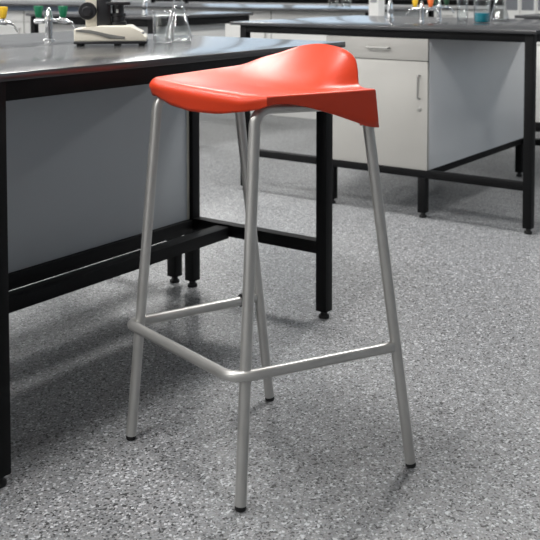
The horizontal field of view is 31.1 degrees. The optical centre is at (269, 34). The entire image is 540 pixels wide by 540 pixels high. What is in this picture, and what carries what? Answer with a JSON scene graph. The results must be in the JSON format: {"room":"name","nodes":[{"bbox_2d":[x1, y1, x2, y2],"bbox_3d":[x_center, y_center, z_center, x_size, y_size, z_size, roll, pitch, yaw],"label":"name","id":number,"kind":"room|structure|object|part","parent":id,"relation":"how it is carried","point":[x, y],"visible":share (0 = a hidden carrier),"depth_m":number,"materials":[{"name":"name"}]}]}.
{"room":"science classroom","nodes":[
{"label":"science classroom","id":0,"kind":"room"},
{"bbox_2d":[0,0,184,2],"bbox_3d":[-5.131,-0.818,8.926,0.200,2.900,13.500,2,4,36],"label":"wall","id":1,"kind":"structure","parent":0,"point":[133,1],"depth_m":12.96,"materials":[{"name":"white"}]},
{"bbox_2d":[0,112,539,539],"bbox_3d":[-0.102,0.870,5.383,12.600,0.100,13.600,2,4,36],"label":"floor","id":2,"kind":"structure","parent":0,"point":[326,461],"depth_m":2.67,"materials":[{"name":"plastic"}]},
{"bbox_2d":[0,10,24,34],"bbox_3d":[-2.696,0.125,10.713,1.080,0.829,1.017,2,4,36],"label":"base cabinet","id":3,"kind":"object","parent":2,"relation":"on","point":[17,18],"visible":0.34,"depth_m":10.07,"materials":[{"name":"white laminate"}]},
{"bbox_3d":[-2.973,-0.209,10.311,1.078,0.117,0.017,2,4,36],"label":"drawer","id":4,"kind":"part","parent":3,"relation":"part of","materials":[{"name":"white laminate"}]},
{"bbox_3d":[-2.973,0.206,10.333,1.078,0.707,0.017,2,4,36],"label":"door","id":5,"kind":"part","parent":3,"relation":"part of","materials":[{"name":"white laminate"}]},
{"bbox_2d":[24,11,57,32],"bbox_3d":[-1.804,0.159,10.070,1.080,0.829,1.017,2,4,36],"label":"base cabinet","id":6,"kind":"object","parent":2,"relation":"on","point":[27,18],"visible":0.05,"depth_m":9.94,"materials":[{"name":"white laminate"}]},
{"bbox_3d":[-2.081,0.240,9.691,1.078,0.707,0.017,2,4,36],"label":"door","id":7,"kind":"part","parent":6,"relation":"part of","materials":[{"name":"white laminate"}]},
{"bbox_3d":[-2.081,-0.176,9.669,1.078,0.117,0.017,2,4,36],"label":"drawer","id":8,"kind":"part","parent":6,"relation":"part of","materials":[{"name":"white laminate"}]},
{"bbox_2d":[0,1,171,11],"bbox_3d":[-2.253,0.106,10.402,2.400,0.900,1.220,2,4,36],"label":"lab bench","id":9,"kind":"object","parent":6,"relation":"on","point":[12,5],"visible":0.09,"depth_m":9.92,"materials":[{"name":"black"}]},
{"bbox_3d":[-2.569,-0.276,9.944,2.220,0.050,0.036,2,4,36],"label":"rail","id":10,"kind":"part","parent":9,"relation":"part of","materials":[{"name":"black metal"}]},
{"bbox_2d":[0,1,171,6],"bbox_3d":[-2.253,-0.334,10.380,2.400,0.020,1.220,2,4,36],"label":"countertop","id":11,"kind":"structure","parent":9,"relation":"on","point":[3,3],"depth_m":10.03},
{"bbox_2d":[0,31,189,282],"bbox_3d":[-1.352,0.507,2.656,0.640,0.910,2.812,2,4,36],"label":"lab bench","id":12,"kind":"object","parent":2,"relation":"on","point":[174,264],"visible":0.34,"depth_m":3.53,"materials":[{"name":"black"}]},
{"bbox_2d":[0,6,18,31],"bbox_3d":[-0.887,-0.033,3.139,0.149,0.118,0.038,0,3,0],"label":"tap","id":13,"kind":"object","parent":12,"relation":"on","point":[3,10],"visible":1,"depth_m":3.13,"materials":[{"name":"silver metal"}]},
{"bbox_2d":[0,6,7,17],"bbox_3d":[-0.904,-0.033,3.139,0.100,0.118,0.079,2,4,36],"label":"tap","id":14,"kind":"object","parent":13,"relation":"on","point":[3,10],"depth_m":3.13,"materials":[{"name":"yellow plastic"}]},
{"bbox_2d":[33,6,76,40],"bbox_3d":[-0.715,-0.039,3.244,0.149,0.118,0.038,0,3,0],"label":"tap","id":15,"kind":"object","parent":12,"relation":"on","point":[48,18],"visible":0.98,"depth_m":3.23,"materials":[{"name":"silver metal"}]},
{"bbox_2d":[0,31,189,48],"bbox_3d":[-1.352,0.062,2.633,0.640,0.019,2.812,2,4,36],"label":"countertop","id":16,"kind":"structure","parent":12,"relation":"on","point":[65,37],"depth_m":3.34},
{"bbox_3d":[-0.352,0.457,3.566,0.040,0.867,0.040,2,4,36],"label":"leg","id":17,"kind":"part","parent":12,"relation":"part of","materials":[{"name":"black metal"}]},
{"bbox_2d":[25,10,252,33],"bbox_3d":[-0.907,0.293,6.829,1.190,0.900,1.050,2,4,36],"label":"lab bench","id":18,"kind":"object","parent":2,"relation":"on","point":[160,18],"visible":0.33,"depth_m":6.46,"materials":[{"name":"black"}]},
{"bbox_3d":[-1.633,0.295,6.754,0.040,0.856,0.040,2,4,36],"label":"leg","id":19,"kind":"part","parent":18,"relation":"part of","materials":[{"name":"black metal"}]},
{"bbox_3d":[-1.187,-0.091,6.412,1.060,0.050,0.036,2,4,36],"label":"rail","id":20,"kind":"part","parent":18,"relation":"part of","materials":[{"name":"black"}]},
{"bbox_2d":[53,24,224,36],"bbox_3d":[-0.937,0.206,6.774,1.020,0.580,0.727,2,4,36],"label":"base cabinet","id":21,"kind":"object","parent":18,"relation":"attached to","point":[218,30],"visible":0.02,"depth_m":6.57,"materials":[{"name":"white laminate"}]},
{"bbox_3d":[-1.129,-0.011,6.496,1.018,0.117,0.017,2,4,36],"label":"drawer","id":22,"kind":"part","parent":21,"relation":"part of","materials":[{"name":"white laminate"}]},
{"bbox_2d":[25,10,252,19],"bbox_3d":[-0.907,-0.146,6.806,1.190,0.020,1.050,2,4,36],"label":"countertop","id":23,"kind":"structure","parent":18,"relation":"on","point":[130,14],"depth_m":6.62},
{"bbox_2d":[141,0,148,14],"bbox_3d":[-0.814,-0.301,6.334,0.056,0.339,0.205,0,3,-4],"label":"faucet","id":24,"kind":"object","parent":18,"relation":"on","point":[144,3],"visible":0.91,"depth_m":6.28,"materials":[{"name":"silver metal"}]},
{"bbox_3d":[-0.741,0.329,6.112,0.040,0.856,0.040,2,4,36],"label":"leg","id":25,"kind":"part","parent":18,"relation":"part of","materials":[{"name":"black"}]},
{"bbox_3d":[-0.457,-0.095,6.484,0.036,0.050,0.930,2,4,36],"label":"rail","id":26,"kind":"part","parent":18,"relation":"part of","materials":[{"name":"black metal"}]},
{"bbox_2d":[124,8,186,10],"bbox_3d":[-0.833,0.171,9.357,0.920,0.880,1.047,2,4,36],"label":"base cabinet","id":27,"kind":"object","parent":2,"relation":"on","point":[124,8],"visible":0.02,"depth_m":8.87,"materials":[{"name":"white laminate"}]},
{"bbox_2d":[0,36,344,488],"bbox_3d":[-0.832,0.526,2.281,0.640,0.910,2.812,2,4,36],"label":"lab bench","id":28,"kind":"object","parent":2,"relation":"on","point":[75,120],"visible":0.85,"depth_m":3.02,"materials":[{"name":"black"}]},
{"bbox_3d":[-0.597,0.533,2.111,0.040,0.867,0.040,2,4,36],"label":"leg","id":29,"kind":"part","parent":28,"relation":"part of","materials":[{"name":"black metal"}]},
{"bbox_3d":[-0.677,0.395,2.971,0.018,0.594,1.271,2,4,36],"label":"panel","id":30,"kind":"part","parent":28,"relation":"part of","materials":[{"name":"grey laminate"}]},
{"bbox_2d":[74,0,148,45],"bbox_3d":[-0.496,-0.178,3.036,0.225,0.418,0.114,0,3,-5],"label":"microscope","id":31,"kind":"object","parent":28,"relation":"on","point":[105,21],"visible":1,"depth_m":3.00,"materials":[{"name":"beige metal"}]},
{"bbox_3d":[-0.564,-0.074,2.998,0.055,0.055,0.032,0,3,-5],"label":"focus knob","id":32,"kind":"part","parent":31,"relation":"part of","materials":[{"name":"black plastic"}]},
{"bbox_3d":[-0.522,-0.143,3.037,0.108,0.243,0.044,0,3,-5],"label":"arm","id":33,"kind":"part","parent":31,"relation":"part of","materials":[{"name":"beige metal"}]},
{"bbox_3d":[-0.496,0.021,3.047,0.225,0.008,0.112,0,3,-5],"label":"plate","id":34,"kind":"part","parent":31,"relation":"part of","materials":[{"name":"black plastic"}]},
{"bbox_3d":[-0.209,0.094,2.626,0.036,0.044,1.285,2,4,36],"label":"rail","id":35,"kind":"part","parent":28,"relation":"part of","materials":[{"name":"black metal"}]},
{"bbox_2d":[152,11,174,42],"bbox_3d":[-0.344,-0.026,3.138,0.075,0.104,0.075,2,4,36],"label":"beaker","id":36,"kind":"object","parent":28,"relation":"on","point":[152,11],"visible":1,"depth_m":3.13,"materials":[{"name":"clear glass"}]},
{"bbox_2d":[0,36,344,81],"bbox_3d":[-0.832,0.081,2.258,0.640,0.019,2.812,2,4,36],"label":"countertop","id":37,"kind":"structure","parent":28,"relation":"on","point":[23,63],"depth_m":2.66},
{"bbox_2d":[164,5,191,41],"bbox_3d":[-0.306,-0.062,3.232,0.094,0.165,0.094,2,4,36],"label":"flask","id":38,"kind":"object","parent":28,"relation":"on","point":[187,40],"visible":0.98,"depth_m":3.22,"materials":[{"name":"clear glass"}]},
{"bbox_3d":[-0.283,0.459,3.516,0.040,0.867,0.040,2,4,36],"label":"leg","id":39,"kind":"part","parent":28,"relation":"part of","materials":[{"name":"black metal"}]},
{"bbox_3d":[-0.052,0.689,3.362,0.528,0.042,0.040,2,4,36],"label":"rail","id":40,"kind":"part","parent":28,"relation":"part of","materials":[{"name":"black metal"}]},
{"bbox_3d":[0.178,0.476,3.184,0.040,0.867,0.040,2,4,36],"label":"leg","id":41,"kind":"part","parent":28,"relation":"part of","materials":[{"name":"black metal"}]},
{"bbox_2d":[187,9,271,114],"bbox_3d":[-0.078,0.199,8.814,0.920,0.880,1.047,2,4,36],"label":"base cabinet","id":42,"kind":"object","parent":2,"relation":"on","point":[230,30],"visible":0.16,"depth_m":8.25,"materials":[{"name":"white laminate"}]},
{"bbox_3d":[-0.364,-0.160,8.399,0.918,0.117,0.017,2,4,36],"label":"drawer","id":43,"kind":"part","parent":42,"relation":"part of","materials":[{"name":"white laminate"}]},
{"bbox_3d":[-0.364,0.281,8.422,0.918,0.758,0.017,2,4,36],"label":"door","id":44,"kind":"part","parent":42,"relation":"part of","materials":[{"name":"white laminate"}]},
{"bbox_2d":[126,44,415,511],"bbox_3d":[-0.010,0.504,2.263,0.452,0.960,0.548,-2,4,-39],"label":"stool","id":45,"kind":"object","parent":2,"relation":"on","point":[310,77],"visible":1,"depth_m":2.18,"materials":[{"name":"red plastic"}]},
{"bbox_3d":[-0.275,0.548,2.357,0.158,0.840,0.036,-2,3,-29],"label":"leg","id":46,"kind":"part","parent":45,"relation":"part of","materials":[{"name":"silver metal"}]},
{"bbox_3d":[-0.069,0.538,2.507,0.184,0.846,0.031,-2,4,-34],"label":"leg","id":47,"kind":"part","parent":45,"relation":"part of","materials":[{"name":"silver metal"}]},
{"bbox_3d":[-0.018,0.564,2.054,0.058,0.841,0.145,2,4,36],"label":"leg","id":48,"kind":"part","parent":45,"relation":"part of","materials":[{"name":"silver metal"}]},
{"bbox_3d":[-0.026,0.113,2.257,0.354,0.179,0.479,-2,4,-35],"label":"seat","id":49,"kind":"part","parent":45,"relation":"part of","materials":[{"name":"red plastic"}]},
{"bbox_3d":[0.091,0.154,2.104,0.123,0.027,0.025,-1,3,-26],"label":"seat rail","id":50,"kind":"part","parent":45,"relation":"part of","materials":[{"name":"silver metal"}]},
{"bbox_3d":[0.236,0.559,2.183,0.196,0.839,0.040,-1,3,-14],"label":"leg","id":51,"kind":"part","parent":45,"relation":"part of","materials":[{"name":"silver metal"}]},
{"bbox_2d":[124,3,436,16],"bbox_3d":[-0.071,0.188,8.831,2.960,0.900,1.220,2,4,36],"label":"lab bench","id":52,"kind":"object","parent":2,"relation":"on","point":[256,7],"visible":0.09,"depth_m":8.38,"materials":[{"name":"black"}]},
{"bbox_3d":[1.396,0.207,8.439,0.040,0.856,0.040,2,4,36],"label":"leg","id":53,"kind":"part","parent":52,"relation":"part of","materials":[{"name":"black metal"}]},
{"bbox_2d":[151,0,503,17],"bbox_3d":[0.556,0.028,11.406,4.780,0.950,0.800,2,4,36],"label":"lab bench","id":54,"kind":"object","parent":2,"relation":"on","point":[395,2],"visible":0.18,"depth_m":10.67,"materials":[{"name":"black"}]},
{"bbox_3d":[0.366,-0.387,11.103,4.560,0.050,0.036,2,4,36],"label":"rail","id":55,"kind":"part","parent":54,"relation":"part of","materials":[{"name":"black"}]},
{"bbox_2d":[437,0,503,0],"bbox_3d":[0.556,-0.436,11.382,4.780,0.020,0.800,2,4,36],"label":"countertop","id":56,"kind":"structure","parent":54,"relation":"on","point":[437,0],"depth_m":9.81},
{"bbox_3d":[2.231,0.111,9.782,0.040,0.906,0.040,2,4,36],"label":"leg","id":57,"kind":"part","parent":54,"relation":"part of","materials":[{"name":"black"}]},
{"bbox_3d":[2.424,-0.330,10.027,0.036,0.050,0.620,2,4,36],"label":"rail","id":58,"kind":"part","parent":54,"relation":"part of","materials":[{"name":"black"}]},
{"bbox_2d":[272,10,426,118],"bbox_3d":[0.676,0.228,8.271,0.920,0.880,1.047,2,4,36],"label":"base cabinet","id":59,"kind":"object","parent":2,"relation":"on","point":[275,14],"visible":0.04,"depth_m":7.97,"materials":[{"name":"white laminate"}]},
{"bbox_3d":[0.391,0.309,7.878,0.918,0.758,0.017,2,4,36],"label":"door","id":60,"kind":"part","parent":59,"relation":"part of","materials":[{"name":"white laminate"}]},
{"bbox_3d":[0.391,-0.131,7.855,0.918,0.117,0.017,2,4,36],"label":"drawer","id":61,"kind":"part","parent":59,"relation":"part of","materials":[{"name":"white laminate"}]},
{"bbox_2d":[369,0,384,15],"bbox_3d":[0.815,0.036,7.438,0.084,1.350,0.106,2,4,36],"label":"column","id":62,"kind":"structure","parent":2,"relation":"on","point":[376,7],"depth_m":7.39,"materials":[{"name":"white laminate"}]},
{"bbox_2d":[230,15,539,233],"bbox_3d":[0.847,0.377,5.226,1.680,0.900,1.298,2,4,36],"label":"lab bench","id":63,"kind":"object","parent":2,"relation":"on","point":[527,31],"visible":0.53,"depth_m":4.62,"materials":[{"name":"black"}]},
{"bbox_3d":[-0.131,0.376,5.180,0.040,0.859,0.040,2,4,36],"label":"leg","id":64,"kind":"part","parent":63,"relation":"part of","materials":[{"name":"black metal"}]},
{"bbox_3d":[0.312,0.739,4.879,0.040,0.166,0.040,2,4,36],"label":"leg","id":65,"kind":"part","parent":63,"relation":"part of","materials":[{"name":"black metal"}]},
{"bbox_2d":[230,15,539,33],"bbox_3d":[0.847,-0.064,5.202,1.680,0.017,1.298,2,4,36],"label":"countertop","id":66,"kind":"structure","parent":63,"relation":"on","point":[447,24],"depth_m":4.94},
{"bbox_3d":[0.504,-0.010,4.701,1.527,0.038,0.036,2,4,36],"label":"rail","id":67,"kind":"part","parent":63,"relation":"part of","materials":[{"name":"black"}]},
{"bbox_2d":[385,0,394,19],"bbox_3d":[0.674,-0.257,5.489,0.056,0.339,0.205,0,3,1],"label":"faucet","id":68,"kind":"object","parent":63,"relation":"on","point":[390,11],"visible":1,"depth_m":5.43,"materials":[{"name":"silver metal"}]},
{"bbox_2d":[406,0,439,21],"bbox_3d":[0.811,-0.129,5.151,0.184,0.118,0.038,0,3,0],"label":"tap","id":69,"kind":"object","parent":63,"relation":"on","point":[421,8],"visible":1,"depth_m":5.14,"materials":[{"name":"silver metal"}]},
{"bbox_3d":[0.723,0.754,4.583,0.040,0.166,0.040,2,4,36],"label":"leg","id":70,"kind":"part","parent":63,"relation":"part of","materials":[{"name":"black metal"}]},
{"bbox_2d":[326,35,524,170],"bbox_3d":[0.853,0.294,5.175,0.562,0.618,1.237,2,4,36],"label":"base cabinet","id":71,"kind":"object","parent":63,"relation":"on","point":[440,102],"visible":0.8,"depth_m":4.72,"materials":[{"name":"laminate"}]},
{"bbox_3d":[0.512,0.062,4.690,0.560,0.103,0.017,2,4,36],"label":"drawer","id":72,"kind":"part","parent":71,"relation":"part of","materials":[{"name":"beige laminate"}]},
{"bbox_3d":[0.517,0.060,4.659,0.124,0.010,0.027,2,4,36],"label":"handle","id":73,"kind":"part","parent":71,"relation":"part of","materials":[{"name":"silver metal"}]},
{"bbox_3d":[0.512,0.372,4.706,0.560,0.510,0.017,2,4,36],"label":"door","id":74,"kind":"part","parent":71,"relation":"part of","materials":[{"name":"beige laminate"}]},
{"bbox_3d":[0.694,0.244,4.541,0.010,0.118,0.027,2,4,36],"label":"handle","id":75,"kind":"part","parent":71,"relation":"part of","materials":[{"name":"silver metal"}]},
{"bbox_2d":[426,0,453,19],"bbox_3d":[0.962,-0.147,5.494,0.184,0.118,0.038,-1,3,-20],"label":"tap","id":76,"kind":"object","parent":63,"relation":"on","point":[438,6],"visible":0.81,"depth_m":5.48,"materials":[{"name":"silver metal"}]},
{"bbox_3d":[1.076,0.628,5.067,0.040,0.036,1.168,2,4,36],"label":"cross rail","id":77,"kind":"part","parent":63,"relation":"part of","materials":[{"name":"black metal"}]},
{"bbox_2d":[474,0,490,22],"bbox_3d":[1.092,-0.124,4.999,0.094,0.125,0.094,2,4,36],"label":"beaker","id":78,"kind":"object","parent":63,"relation":"on","point":[478,17],"visible":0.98,"depth_m":4.97,"materials":[{"name":"clear glass"}]},
{"bbox_2d":[491,0,508,20],"bbox_3d":[1.262,-0.174,5.331,0.104,0.190,0.104,2,4,36],"label":"flask","id":79,"kind":"object","parent":63,"relation":"on","point":[495,0],"visible":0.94,"depth_m":5.33,"materials":[{"name":"clear glass"}]},
{"bbox_3d":[1.429,0.703,5.562,0.040,0.166,0.040,2,4,36],"label":"leg","id":80,"kind":"part","parent":63,"relation":"part of","materials":[{"name":"black metal"}]},
{"bbox_3d":[1.140,0.424,4.265,0.040,0.859,0.040,2,4,36],"label":"leg","id":81,"kind":"part","parent":63,"relation":"part of","materials":[{"name":"black metal"}]},
{"bbox_2d":[427,9,503,18],"bbox_3d":[1.935,0.141,10.400,1.120,0.829,0.627,2,4,36],"label":"base cabinet","id":82,"kind":"object","parent":2,"relation":"on","point":[458,13],"visible":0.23,"depth_m":10.03,"materials":[{"name":"white laminate"}]},
{"bbox_3d":[1.773,-0.201,10.156,1.118,0.117,0.017,2,4,36],"label":"drawer","id":83,"kind":"part","parent":82,"relation":"part of","materials":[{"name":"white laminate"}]},
{"bbox_2d":[504,0,536,18],"bbox_3d":[2.591,-0.359,9.718,0.326,1.900,0.522,2,4,36],"label":"tall cabinet","id":84,"kind":"object","parent":2,"relation":"on","point":[514,7],"visible":0.12,"depth_m":9.54,"materials":[{"name":"white laminate"}]},
{"bbox_3d":[2.382,-0.699,9.554,0.124,0.905,0.005,2,4,36],"label":"pane","id":85,"kind":"part","parent":84,"relation":"part of","materials":[{"name":"grey glass"}]},
{"bbox_3d":[2.389,-0.367,9.579,0.158,1.830,0.018,2,4,36],"label":"door","id":86,"kind":"part","parent":84,"relation":"part of","materials":[{"name":"white laminate"}]},
{"bbox_3d":[2.523,-0.362,9.483,0.158,1.830,0.018,2,4,36],"label":"door","id":87,"kind":"part","parent":84,"relation":"part of","materials":[{"name":"white laminate"}]},
{"bbox_3d":[2.516,-0.693,9.457,0.124,0.905,0.005,2,4,36],"label":"pane","id":88,"kind":"part","parent":84,"relation":"part of","materials":[{"name":"grey glass"}]},
{"bbox_2d":[515,14,539,135],"bbox_3d":[2.856,0.331,6.107,2.280,0.900,1.220,2,4,36],"label":"lab bench","id":89,"kind":"object","parent":2,"relation":"on","point":[526,16],"visible":0.23,"depth_m":6.22,"materials":[{"name":"black"}]},
{"bbox_2d":[515,14,539,18],"bbox_3d":[2.856,-0.109,6.084,2.280,0.020,1.220,2,4,36],"label":"countertop","id":90,"kind":"structure","parent":89,"relation":"on","point":[527,16],"depth_m":6.21,"materials":[{"name":"grey"}]},
{"bbox_2d":[536,42,539,121],"bbox_3d":[2.371,0.246,6.337,1.000,0.614,1.027,2,4,36],"label":"base cabinet","id":91,"kind":"object","parent":89,"relation":"attached to","point":[538,43],"visible":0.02,"depth_m":6.21,"materials":[{"name":"white laminate"}]},
{"bbox_2d":[536,0,539,13],"bbox_3d":[2.859,-0.349,9.525,0.326,1.900,0.522,2,4,36],"label":"tall cabinet","id":92,"kind":"object","parent":2,"relation":"on","point":[538,1],"visible":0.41,"depth_m":9.42,"materials":[{"name":"white laminate"}]},
{"bbox_2d":[189,2,503,9],"bbox_3d":[3.817,-0.913,10.731,12.200,2.900,0.200,2,4,36],"label":"wall","id":93,"kind":"structure","parent":0,"point":[452,7],"depth_m":12.70,"materials":[{"name":"white"}]}
]}

